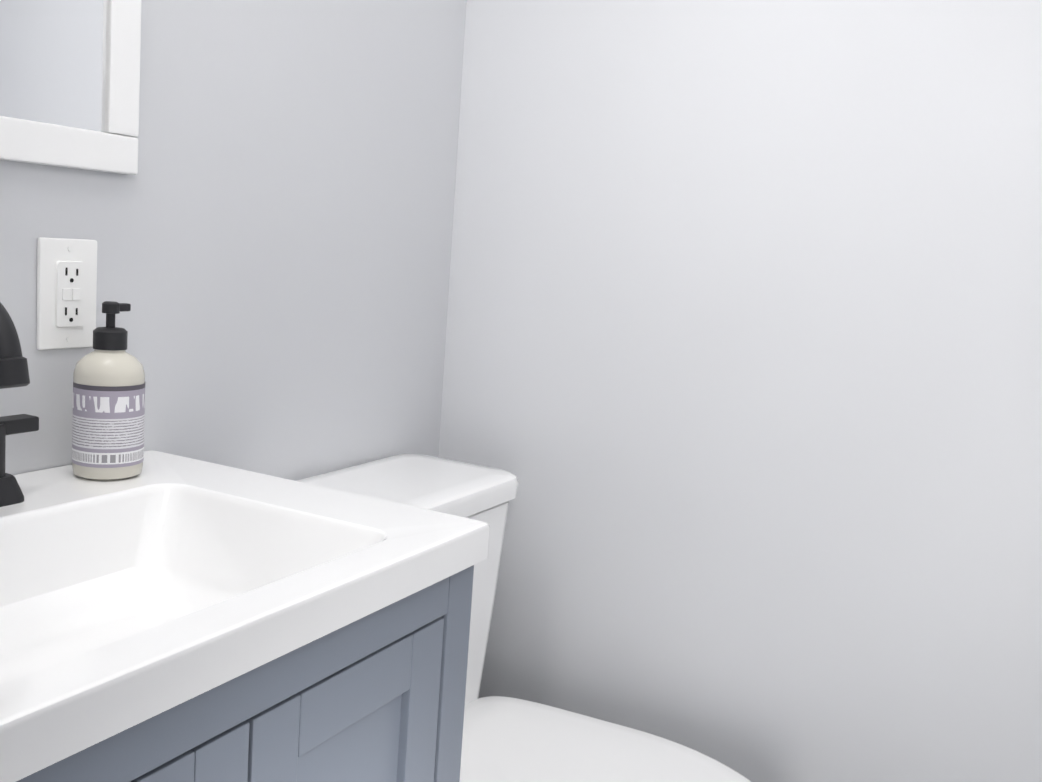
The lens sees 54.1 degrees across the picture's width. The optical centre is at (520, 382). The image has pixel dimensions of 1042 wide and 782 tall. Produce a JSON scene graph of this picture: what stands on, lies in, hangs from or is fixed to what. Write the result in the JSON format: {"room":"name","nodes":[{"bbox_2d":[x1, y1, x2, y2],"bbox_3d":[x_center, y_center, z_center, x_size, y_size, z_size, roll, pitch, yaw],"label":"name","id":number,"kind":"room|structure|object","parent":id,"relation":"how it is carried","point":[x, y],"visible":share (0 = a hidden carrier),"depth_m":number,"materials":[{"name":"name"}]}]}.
{"room":"bathroom","nodes":[
{"label":"bathroom","id":0,"kind":"room"},
{"bbox_2d":[0,0,466,480],"bbox_3d":[-0.559,-0.215,0.974,0.100,2.340,1.920,8,9,27],"label":"wall","id":1,"kind":"structure","parent":0,"point":[268,227],"depth_m":1.32,"materials":[{"name":"paint"}]},
{"bbox_2d":[36,237,96,349],"bbox_3d":[-0.469,-0.092,1.061,0.010,0.114,0.070,8,9,27],"label":"electrical outlet","id":2,"kind":"object","parent":1,"relation":"attached to","point":[66,289],"visible":0.98,"depth_m":1.05,"materials":[{"name":"white plastic"}]},
{"bbox_2d":[0,0,140,174],"bbox_3d":[-0.517,-0.593,0.825,0.015,0.788,0.531,8,9,27],"label":"mirror","id":3,"kind":"object","parent":1,"relation":"attached to","point":[69,82],"visible":0.98,"depth_m":1.03,"materials":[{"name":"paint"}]},
{"bbox_2d":[438,0,1041,781],"bbox_3d":[0.492,-0.203,1.450,1.320,2.340,0.100,8,9,27],"label":"wall","id":4,"kind":"structure","parent":0,"point":[742,384],"depth_m":1.49,"materials":[{"name":"paint"}]},
{"bbox_3d":[-0.065,1.073,0.834,1.420,0.100,1.920,8,9,27],"label":"floor","id":5,"kind":"structure","parent":0,"visible":0},
{"bbox_2d":[0,450,489,781],"bbox_3d":[-0.396,0.559,0.867,0.475,0.860,0.630,8,9,27],"label":"bathroom vanity","id":6,"kind":"object","parent":5,"relation":"on","point":[166,617],"visible":1,"depth_m":0.88,"materials":[{"name":"ceramic"}]},
{"bbox_2d":[0,302,38,506],"bbox_3d":[-0.469,0.018,0.854,0.156,0.204,0.208,8,9,27],"label":"faucet","id":7,"kind":"object","parent":6,"relation":"on","point":[14,371],"visible":1,"depth_m":0.82,"materials":[{"name":"black metal"}]},
{"bbox_2d":[72,301,144,480],"bbox_3d":[-0.423,0.007,1.051,0.069,0.180,0.069,8,9,27],"label":"soap bottle","id":8,"kind":"object","parent":6,"relation":"on","point":[108,408],"visible":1,"depth_m":1.03,"materials":[{"name":"plastic"},{"name":"liquid"}]},
{"bbox_2d":[298,454,750,781],"bbox_3d":[0.006,0.560,1.372,0.709,0.788,0.410,8,9,27],"label":"toilet","id":9,"kind":"object","parent":5,"relation":"on","point":[507,739],"visible":0.38,"depth_m":1.44,"materials":[{"name":"white ceramic"}]}
]}

